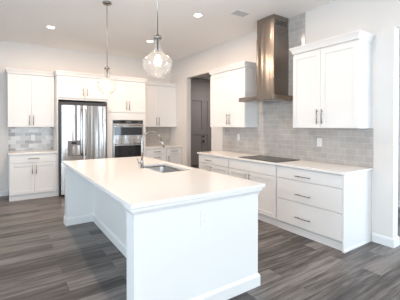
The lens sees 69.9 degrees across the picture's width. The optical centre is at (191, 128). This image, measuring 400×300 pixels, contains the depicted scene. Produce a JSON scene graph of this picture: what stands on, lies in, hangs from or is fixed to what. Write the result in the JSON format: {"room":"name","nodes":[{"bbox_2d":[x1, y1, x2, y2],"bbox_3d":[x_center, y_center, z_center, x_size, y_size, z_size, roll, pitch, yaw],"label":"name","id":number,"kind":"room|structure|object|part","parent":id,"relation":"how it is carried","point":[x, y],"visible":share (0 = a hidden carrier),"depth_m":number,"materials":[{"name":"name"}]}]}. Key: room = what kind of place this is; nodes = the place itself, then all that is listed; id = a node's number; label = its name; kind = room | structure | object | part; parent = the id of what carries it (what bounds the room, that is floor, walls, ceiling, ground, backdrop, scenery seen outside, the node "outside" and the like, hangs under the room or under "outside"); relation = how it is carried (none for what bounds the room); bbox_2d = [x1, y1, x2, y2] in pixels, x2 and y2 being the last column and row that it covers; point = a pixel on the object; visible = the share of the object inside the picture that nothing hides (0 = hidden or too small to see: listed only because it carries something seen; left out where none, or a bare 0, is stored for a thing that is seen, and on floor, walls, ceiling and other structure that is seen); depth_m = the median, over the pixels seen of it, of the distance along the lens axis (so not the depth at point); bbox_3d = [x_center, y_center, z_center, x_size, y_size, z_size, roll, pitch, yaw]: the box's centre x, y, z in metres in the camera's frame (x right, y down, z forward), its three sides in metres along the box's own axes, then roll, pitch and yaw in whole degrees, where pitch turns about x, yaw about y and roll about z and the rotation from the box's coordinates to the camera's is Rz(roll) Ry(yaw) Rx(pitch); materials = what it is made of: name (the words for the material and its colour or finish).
{"room":"kitchen","nodes":[
{"label":"kitchen","id":0,"kind":"room"},
{"bbox_2d":[0,40,169,194],"bbox_3d":[-3.592,-0.205,6.094,7.311,3.171,0.150,0,1,-33],"label":"wall","id":1,"kind":"structure","parent":0,"point":[15,55],"depth_m":6.30,"materials":[{"name":"white paint"}]},
{"bbox_2d":[0,190,7,195],"bbox_3d":[-5.134,1.334,5.008,3.228,0.112,0.016,0,1,-33],"label":"baseboard","id":2,"kind":"structure","parent":1,"relation":"attached to","point":[4,192],"depth_m":5.84,"materials":[{"name":"white paint"}]},
{"bbox_2d":[5,68,54,126],"bbox_3d":[-3.350,-0.602,5.934,0.873,1.152,0.372,0,1,-33],"label":"upper cabinet","id":3,"kind":"object","parent":1,"relation":"attached to","point":[30,93],"visible":0.99,"depth_m":5.80,"materials":[{"name":"white paint"}]},
{"bbox_3d":[-3.438,-0.544,5.713,0.406,1.030,0.020,0,1,-33],"label":"door","id":4,"kind":"part","parent":3,"relation":"part of","materials":[{"name":"white paint"}]},
{"bbox_3d":[-3.349,-1.135,5.928,0.872,0.087,0.371,0,1,-33],"label":"crown moulding","id":5,"kind":"part","parent":3,"relation":"part of","materials":[{"name":"white paint"}]},
{"bbox_3d":[-3.087,-0.545,5.940,0.424,1.030,0.020,0,1,-33],"label":"door","id":6,"kind":"part","parent":3,"relation":"part of","materials":[{"name":"white paint"}]},
{"bbox_2d":[8,127,52,150],"bbox_3d":[-3.427,0.220,6.110,0.828,0.490,0.008,0,1,-33],"label":"tile backsplash","id":7,"kind":"structure","parent":1,"relation":"attached to","point":[19,138],"depth_m":6.09,"materials":[{"name":"grey tile"}]},
{"bbox_2d":[145,127,170,145],"bbox_3d":[-1.022,0.207,7.671,1.024,0.490,0.008,0,1,-33],"label":"tile backsplash","id":8,"kind":"structure","parent":1,"relation":"attached to","point":[165,132],"depth_m":7.74,"materials":[{"name":"grey tile"}]},
{"bbox_2d":[145,81,176,126],"bbox_3d":[-0.922,-0.616,7.510,1.023,1.152,0.372,0,1,-33],"label":"upper cabinet","id":9,"kind":"object","parent":1,"relation":"attached to","point":[160,97],"visible":0.83,"depth_m":7.41,"materials":[{"name":"white paint"}]},
{"bbox_3d":[-1.082,-0.556,7.242,0.459,1.030,0.020,0,1,-33],"label":"door","id":10,"kind":"part","parent":9,"relation":"part of","materials":[{"name":"white paint"}]},
{"bbox_3d":[-0.921,-1.148,7.504,1.021,0.087,0.370,0,1,-33],"label":"crown moulding","id":11,"kind":"part","parent":9,"relation":"part of","materials":[{"name":"white paint"}]},
{"bbox_3d":[-0.653,-0.559,7.520,0.558,1.030,0.020,0,1,-33],"label":"door","id":12,"kind":"part","parent":9,"relation":"part of","materials":[{"name":"white paint"}]},
{"bbox_2d":[0,0,335,79],"bbox_3d":[0.061,-1.816,3.748,10.900,0.100,11.750,0,1,-33],"label":"ceiling","id":13,"kind":"structure","parent":0,"point":[122,28],"depth_m":4.80,"materials":[{"name":"white paint"}]},
{"bbox_2d":[102,1,111,86],"bbox_3d":[-1.193,-1.126,4.025,0.274,1.286,0.274,0,1,-33],"label":"pendant lamp","id":14,"kind":"object","parent":13,"relation":"hanging from","point":[107,3],"visible":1,"depth_m":4.01,"materials":[{"name":"silver metal"}]},
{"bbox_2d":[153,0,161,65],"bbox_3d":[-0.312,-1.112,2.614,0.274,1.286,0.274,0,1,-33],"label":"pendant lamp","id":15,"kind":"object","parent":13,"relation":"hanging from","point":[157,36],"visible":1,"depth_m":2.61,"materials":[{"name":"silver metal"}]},
{"bbox_2d":[155,39,159,55],"bbox_3d":[-0.313,-0.744,2.618,0.042,0.150,0.042,0,1,-33],"label":"socket","id":16,"kind":"object","parent":15,"relation":"attached to","point":[157,52],"depth_m":2.61,"materials":[{"name":"silver metal"}]},
{"bbox_3d":[-0.312,-1.291,2.612,0.008,0.873,0.008,0,1,-33],"label":"rod","id":17,"kind":"part","parent":15,"relation":"part of","materials":[{"name":"silver metal"}]},
{"bbox_3d":[-0.313,-0.622,2.619,0.060,0.093,0.060,0,1,-33],"label":"bulb","id":18,"kind":"part","parent":15,"relation":"part of","materials":[{"name":"white glass"}]},
{"bbox_2d":[193,13,202,16],"bbox_3d":[0.097,-1.768,4.471,0.170,0.008,0.170,0,1,-33],"label":"recessed light","id":19,"kind":"object","parent":13,"relation":"in","point":[194,14],"visible":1,"depth_m":4.46,"materials":[{"name":"white paint"}]},
{"bbox_2d":[229,9,250,16],"bbox_3d":[0.746,-1.767,4.401,0.280,0.008,0.180,0,1,-33],"label":"ceiling vent","id":20,"kind":"object","parent":13,"relation":"in","point":[237,12],"visible":1,"depth_m":4.39,"materials":[{"name":"white metal"}]},
{"bbox_2d":[0,165,399,299],"bbox_3d":[0.059,1.455,3.779,10.900,0.100,11.750,0,1,-33],"label":"floor","id":21,"kind":"structure","parent":0,"point":[42,258],"depth_m":2.97,"materials":[{"name":"wood"}]},
{"bbox_2d":[9,153,56,201],"bbox_3d":[-3.247,0.942,5.840,0.828,0.882,0.668,0,1,-33],"label":"base cabinet","id":22,"kind":"object","parent":21,"relation":"on","point":[31,176],"visible":0.99,"depth_m":5.58,"materials":[{"name":"white paint"}]},
{"bbox_3d":[-3.258,0.971,5.493,0.405,0.596,0.020,0,1,-33],"label":"door","id":23,"kind":"part","parent":22,"relation":"part of","materials":[{"name":"white paint"}]},
{"bbox_2d":[8,149,56,154],"bbox_3d":[-3.253,0.484,5.839,0.836,0.030,0.637,0,1,-33],"label":"countertop","id":24,"kind":"structure","parent":22,"relation":"on","point":[24,152],"depth_m":5.70,"materials":[{"name":"white stone"}]},
{"bbox_3d":[-3.088,0.588,5.599,0.809,0.151,0.020,0,1,-33],"label":"drawer","id":25,"kind":"part","parent":22,"relation":"part of","materials":[{"name":"white paint"}]},
{"bbox_3d":[-2.917,0.969,5.714,0.401,0.596,0.020,0,1,-33],"label":"door","id":26,"kind":"part","parent":22,"relation":"part of","materials":[{"name":"white paint"}]},
{"bbox_2d":[53,70,107,195],"bbox_3d":[-2.478,0.099,6.331,1.074,2.560,0.668,0,1,-33],"label":"tall cabinet","id":27,"kind":"object","parent":21,"relation":"on","point":[69,86],"visible":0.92,"depth_m":6.05,"materials":[{"name":"white paint"}]},
{"bbox_3d":[-2.504,-0.849,5.964,0.522,0.423,0.020,0,1,-33],"label":"door","id":28,"kind":"part","parent":27,"relation":"part of","materials":[{"name":"white paint"}]},
{"bbox_3d":[-2.477,-1.138,6.319,1.073,0.087,0.665,0,1,-33],"label":"crown moulding","id":29,"kind":"part","parent":27,"relation":"part of","materials":[{"name":"white paint"}]},
{"bbox_3d":[-2.077,-0.851,6.241,0.489,0.423,0.020,0,1,-33],"label":"door","id":30,"kind":"part","parent":27,"relation":"part of","materials":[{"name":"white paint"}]},
{"bbox_2d":[58,102,106,194],"bbox_3d":[-2.406,0.403,6.234,0.960,1.895,0.820,0,1,-33],"label":"refrigerator","id":31,"kind":"object","parent":21,"relation":"on","point":[82,127],"visible":0.77,"depth_m":5.89,"materials":[{"name":"grey metal"}]},
{"bbox_3d":[-2.240,1.003,5.996,0.918,0.660,0.070,0,1,-33],"label":"freezer drawer","id":32,"kind":"part","parent":31,"relation":"part of","materials":[{"name":"silver metal"}]},
{"bbox_3d":[-2.449,0.096,5.851,0.417,1.135,0.069,0,1,-33],"label":"door","id":33,"kind":"part","parent":31,"relation":"part of","materials":[{"name":"silver metal"}]},
{"bbox_3d":[-2.263,0.084,5.888,0.025,0.979,0.088,0,1,-33],"label":"handle","id":34,"kind":"part","parent":31,"relation":"part of","materials":[{"name":"silver metal"}]},
{"bbox_3d":[-2.201,0.083,5.927,0.025,0.979,0.088,0,1,-33],"label":"handle","id":35,"kind":"part","parent":31,"relation":"part of","materials":[{"name":"silver metal"}]},
{"bbox_3d":[-2.062,0.094,6.102,0.495,1.135,0.070,0,1,-33],"label":"door","id":36,"kind":"part","parent":31,"relation":"part of","materials":[{"name":"silver metal"}]},
{"bbox_2d":[108,75,146,157],"bbox_3d":[-1.634,0.094,6.879,0.935,2.560,0.668,0,1,-33],"label":"tall cabinet","id":37,"kind":"object","parent":21,"relation":"on","point":[126,95],"visible":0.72,"depth_m":6.59,"materials":[{"name":"white paint"}]},
{"bbox_3d":[-1.679,-0.716,6.501,0.453,0.698,0.020,0,1,-33],"label":"door","id":38,"kind":"part","parent":37,"relation":"part of","materials":[{"name":"white paint"}]},
{"bbox_2d":[112,120,142,157],"bbox_3d":[-1.600,0.353,6.827,0.733,1.099,0.638,0,1,-33],"label":"wall oven","id":39,"kind":"object","parent":37,"relation":"on","point":[127,135],"visible":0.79,"depth_m":6.57,"materials":[{"name":"silver metal"}]},
{"bbox_3d":[-1.465,0.600,6.620,0.725,0.595,0.034,0,1,-33],"label":"oven door","id":40,"kind":"part","parent":39,"relation":"part of","materials":[{"name":"black glass"}]},
{"bbox_3d":[-1.464,0.079,6.615,0.725,0.367,0.034,0,1,-33],"label":"microwave door","id":41,"kind":"part","parent":39,"relation":"part of","materials":[{"name":"silver metal"}]},
{"bbox_3d":[-1.468,-0.146,6.619,0.709,0.073,0.022,0,1,-33],"label":"control panel","id":42,"kind":"part","parent":39,"relation":"part of","materials":[{"name":"black glass"}]},
{"bbox_3d":[-1.632,-1.142,6.866,0.934,0.087,0.665,0,1,-33],"label":"crown moulding","id":43,"kind":"part","parent":37,"relation":"part of","materials":[{"name":"white paint"}]},
{"bbox_3d":[-1.302,-0.718,6.745,0.439,0.698,0.020,0,1,-33],"label":"door","id":44,"kind":"part","parent":37,"relation":"part of","materials":[{"name":"white paint"}]},
{"bbox_2d":[145,148,165,160],"bbox_3d":[-1.033,0.930,7.277,0.567,0.882,0.667,0,1,-33],"label":"base cabinet","id":45,"kind":"object","parent":21,"relation":"on","point":[155,153],"visible":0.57,"depth_m":7.03,"materials":[{"name":"white paint"}]},
{"bbox_3d":[-0.877,0.798,7.037,0.558,0.277,0.020,0,1,-33],"label":"drawer","id":46,"kind":"part","parent":45,"relation":"part of","materials":[{"name":"white paint"}]},
{"bbox_3d":[-0.877,0.576,7.035,0.558,0.151,0.020,0,1,-33],"label":"drawer","id":47,"kind":"part","parent":45,"relation":"part of","materials":[{"name":"white paint"}]},
{"bbox_2d":[145,145,181,148],"bbox_3d":[-0.846,0.471,7.402,1.024,0.030,0.637,0,1,-33],"label":"countertop","id":48,"kind":"structure","parent":45,"relation":"on","point":[148,146],"depth_m":7.21,"materials":[{"name":"white stone"}]},
{"bbox_2d":[64,165,261,299],"bbox_3d":[-0.636,0.967,3.396,1.229,0.882,2.764,0,1,-33],"label":"kitchen island","id":49,"kind":"object","parent":21,"relation":"on","point":[168,253],"visible":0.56,"depth_m":2.28,"materials":[{"name":"white paint"}]},
{"bbox_3d":[-1.348,0.956,4.493,1.178,0.882,0.148,0,1,-33],"label":"panel","id":50,"kind":"part","parent":49,"relation":"part of","materials":[{"name":"white paint"}]},
{"bbox_3d":[-0.638,1.352,3.403,1.210,0.112,2.754,0,1,-33],"label":"baseboard","id":51,"kind":"part","parent":49,"relation":"part of","materials":[{"name":"white paint"}]},
{"bbox_2d":[62,156,264,208],"bbox_3d":[-0.625,0.509,3.415,1.280,0.030,2.785,0,1,-33],"label":"island countertop","id":52,"kind":"structure","parent":49,"relation":"on","point":[123,179],"depth_m":2.65,"materials":[{"name":"white stone"}]},
{"bbox_2d":[137,131,164,167],"bbox_3d":[-0.515,0.261,3.599,0.368,0.461,0.058,0,1,-27],"label":"faucet","id":53,"kind":"object","parent":52,"relation":"on","point":[144,134],"visible":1,"depth_m":3.54,"materials":[{"name":"silver metal"}]},
{"bbox_3d":[-0.504,0.206,3.603,0.278,0.351,0.029,0,1,-27],"label":"spout","id":54,"kind":"part","parent":53,"relation":"part of","materials":[{"name":"silver metal"}]},
{"bbox_2d":[144,165,183,172],"bbox_3d":[-0.368,0.633,3.609,0.410,0.216,0.762,0,1,-33],"label":"sink","id":55,"kind":"object","parent":52,"relation":"in","point":[163,169],"visible":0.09,"depth_m":3.94,"materials":[{"name":"silver metal"}]},
{"bbox_3d":[0.070,0.567,2.304,1.229,0.060,0.170,0,1,-33],"label":"moulding","id":56,"kind":"part","parent":49,"relation":"part of","materials":[{"name":"white paint"}]},
{"bbox_3d":[0.063,0.978,2.319,1.178,0.882,0.145,0,1,-33],"label":"panel","id":57,"kind":"part","parent":49,"relation":"part of","materials":[{"name":"white paint"}]},
{"bbox_2d":[200,209,207,225],"bbox_3d":[0.099,0.700,2.247,0.076,0.124,0.009,0,1,-33],"label":"electrical outlet","id":58,"kind":"object","parent":49,"relation":"attached to","point":[203,213],"visible":1,"depth_m":2.24,"materials":[{"name":"white plastic"}]},
{"bbox_2d":[166,147,181,164],"bbox_3d":[-0.604,0.928,7.556,0.453,0.882,0.668,0,1,-33],"label":"base cabinet","id":59,"kind":"object","parent":21,"relation":"on","point":[173,155],"visible":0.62,"depth_m":7.32,"materials":[{"name":"white paint"}]},
{"bbox_3d":[-0.460,0.574,7.305,0.418,0.151,0.020,0,1,-33],"label":"drawer","id":60,"kind":"part","parent":59,"relation":"part of","materials":[{"name":"white paint"}]},
{"bbox_3d":[-0.460,0.955,7.309,0.417,0.596,0.020,0,1,-33],"label":"door","id":61,"kind":"part","parent":59,"relation":"part of","materials":[{"name":"white paint"}]},
{"bbox_2d":[199,154,229,174],"bbox_3d":[0.629,0.948,5.462,0.667,0.882,0.918,0,1,-33],"label":"base cabinet","id":62,"kind":"object","parent":21,"relation":"on","point":[216,164],"visible":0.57,"depth_m":5.25,"materials":[{"name":"white paint"}]},
{"bbox_3d":[0.251,0.973,5.520,0.020,0.596,0.387,0,1,-33],"label":"door","id":63,"kind":"part","parent":62,"relation":"part of","materials":[{"name":"white paint"}]},
{"bbox_3d":[0.391,0.594,5.301,0.020,0.151,0.901,0,1,-33],"label":"drawer","id":64,"kind":"part","parent":62,"relation":"part of","materials":[{"name":"white paint"}]},
{"bbox_3d":[0.497,0.977,5.141,0.020,0.596,0.511,0,1,-33],"label":"door","id":65,"kind":"part","parent":62,"relation":"part of","materials":[{"name":"white paint"}]},
{"bbox_2d":[229,159,277,225],"bbox_3d":[1.160,0.957,4.644,0.667,0.882,1.028,0,1,-33],"label":"base cabinet","id":66,"kind":"object","parent":21,"relation":"on","point":[253,171],"visible":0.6,"depth_m":4.26,"materials":[{"name":"white paint"}]},
{"bbox_3d":[0.772,0.981,4.717,0.020,0.596,0.474,0,1,-33],"label":"door","id":67,"kind":"part","parent":66,"relation":"part of","materials":[{"name":"white paint"}]},
{"bbox_3d":[1.050,0.985,4.289,0.020,0.596,0.540,0,1,-33],"label":"door","id":68,"kind":"part","parent":66,"relation":"part of","materials":[{"name":"white paint"}]},
{"bbox_2d":[277,165,371,252],"bbox_3d":[1.708,0.965,3.800,0.667,0.882,0.980,0,1,-33],"label":"base cabinet","id":69,"kind":"object","parent":21,"relation":"on","point":[329,209],"visible":0.97,"depth_m":3.49,"materials":[{"name":"white paint"}]},
{"bbox_2d":[197,151,372,174],"bbox_3d":[1.178,0.499,4.623,0.637,0.030,2.960,0,1,-33],"label":"countertop","id":70,"kind":"structure","parent":69,"relation":"on","point":[332,168],"depth_m":3.88,"materials":[{"name":"white stone"}]},
{"bbox_2d":[240,155,297,162],"bbox_3d":[1.211,0.479,4.555,0.523,0.008,0.805,0,1,-33],"label":"cooktop","id":71,"kind":"object","parent":70,"relation":"in","point":[257,157],"visible":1,"depth_m":4.51,"materials":[{"name":"black glass"}]},
{"bbox_3d":[1.463,1.134,3.654,0.020,0.311,0.935,0,1,-33],"label":"drawer","id":72,"kind":"part","parent":69,"relation":"part of","materials":[{"name":"white paint"}]},
{"bbox_3d":[1.463,0.832,3.651,0.020,0.277,0.935,0,1,-33],"label":"drawer","id":73,"kind":"part","parent":69,"relation":"part of","materials":[{"name":"white paint"}]},
{"bbox_3d":[1.463,0.610,3.649,0.020,0.151,0.935,0,1,-33],"label":"drawer","id":74,"kind":"part","parent":69,"relation":"part of","materials":[{"name":"white paint"}]},
{"bbox_3d":[1.483,1.360,3.677,0.012,0.095,0.950,0,1,-33],"label":"trim","id":75,"kind":"part","parent":69,"relation":"part of","materials":[{"name":"white paint"}]},
{"bbox_3d":[1.979,0.969,3.416,0.629,0.882,0.020,0,1,-33],"label":"panel","id":76,"kind":"part","parent":69,"relation":"part of","materials":[{"name":"white paint"}]},
{"bbox_3d":[1.980,1.395,3.402,0.611,0.030,0.010,0,1,-33],"label":"shoe moulding","id":77,"kind":"part","parent":69,"relation":"part of","materials":[{"name":"white paint"}]},
{"bbox_2d":[191,78,209,94],"bbox_3d":[0.021,-0.243,10.401,3.439,3.171,0.130,0,1,-33],"label":"wall","id":78,"kind":"structure","parent":0,"point":[198,86],"depth_m":10.50,"materials":[{"name":"grey paint"}]},
{"bbox_2d":[191,94,209,96],"bbox_3d":[0.275,0.047,10.461,1.130,2.590,0.049,0,1,-33],"label":"trim","id":79,"kind":"structure","parent":78,"relation":"attached to","point":[199,95],"depth_m":10.46,"materials":[{"name":"grey paint"}]},
{"bbox_2d":[191,96,210,165],"bbox_3d":[0.310,0.087,10.407,0.950,2.490,0.110,0,1,-33],"label":"door","id":80,"kind":"structure","parent":78,"relation":"in","point":[200,106],"depth_m":10.43,"materials":[{"name":"grey paint"}]},
{"bbox_2d":[170,0,399,240],"bbox_3d":[2.072,-0.181,3.962,0.130,3.171,9.593,0,1,-33],"label":"wall","id":81,"kind":"structure","parent":0,"point":[380,18],"depth_m":3.56,"materials":[{"name":"white paint"}]},
{"bbox_2d":[208,61,257,127],"bbox_3d":[0.775,-0.595,5.495,0.372,1.152,1.079,0,1,-33],"label":"upper cabinet","id":82,"kind":"object","parent":81,"relation":"attached to","point":[229,83],"visible":0.98,"depth_m":5.25,"materials":[{"name":"white paint"}]},
{"bbox_3d":[0.545,-0.540,5.596,0.020,1.030,0.583,0,1,-33],"label":"door","id":83,"kind":"part","parent":82,"relation":"part of","materials":[{"name":"white paint"}]},
{"bbox_3d":[0.775,-1.128,5.490,0.371,0.087,1.079,0,1,-33],"label":"crown moulding","id":84,"kind":"part","parent":82,"relation":"part of","materials":[{"name":"white paint"}]},
{"bbox_3d":[0.818,-0.535,5.175,0.020,1.030,0.416,0,1,-33],"label":"door","id":85,"kind":"part","parent":82,"relation":"part of","materials":[{"name":"white paint"}]},
{"bbox_2d":[239,14,292,103],"bbox_3d":[1.214,-1.102,4.622,0.564,1.341,0.724,0,1,-33],"label":"range hood","id":86,"kind":"object","parent":81,"relation":"attached to","point":[272,56],"visible":0.98,"depth_m":4.52,"materials":[{"name":"silver metal"}]},
{"bbox_2d":[222,12,372,167],"bbox_3d":[1.454,-0.646,4.783,0.008,2.255,2.948,0,1,-33],"label":"tile backsplash","id":87,"kind":"structure","parent":81,"relation":"attached to","point":[275,135],"depth_m":4.52,"materials":[{"name":"grey tile"}]},
{"bbox_2d":[317,138,321,146],"bbox_3d":[1.855,0.203,4.155,0.009,0.124,0.076,0,1,-33],"label":"electrical outlet","id":88,"kind":"object","parent":87,"relation":"attached to","point":[319,140],"visible":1,"depth_m":4.15,"materials":[{"name":"white plastic"}]},
{"bbox_2d":[289,30,375,127],"bbox_3d":[1.843,-0.579,3.849,0.372,1.152,0.995,0,1,-33],"label":"upper cabinet","id":89,"kind":"object","parent":81,"relation":"attached to","point":[332,77],"visible":1,"depth_m":3.63,"materials":[{"name":"white paint"}]},
{"bbox_3d":[1.594,-0.524,3.979,0.020,1.030,0.431,0,1,-33],"label":"door","id":90,"kind":"part","parent":89,"relation":"part of","materials":[{"name":"white paint"}]},
{"bbox_3d":[1.843,-1.111,3.844,0.371,0.087,0.995,0,1,-33],"label":"crown moulding","id":91,"kind":"part","parent":89,"relation":"part of","materials":[{"name":"white paint"}]},
{"bbox_3d":[1.845,-0.520,3.593,0.020,1.030,0.484,0,1,-33],"label":"door","id":92,"kind":"part","parent":89,"relation":"part of","materials":[{"name":"white paint"}]},
{"bbox_2d":[372,232,399,247],"bbox_3d":[1.986,1.347,4.108,0.164,0.112,1.674,0,1,-33],"label":"baseboard","id":93,"kind":"structure","parent":81,"relation":"attached to","point":[394,242],"depth_m":3.44,"materials":[{"name":"white paint"}]},
{"bbox_2d":[398,29,399,200],"bbox_3d":[4.444,-0.179,4.016,0.130,3.171,4.500,0,1,-33],"label":"wall","id":94,"kind":"structure","parent":0,"point":[399,29],"depth_m":5.07,"materials":[{"name":"white paint"}]}
]}

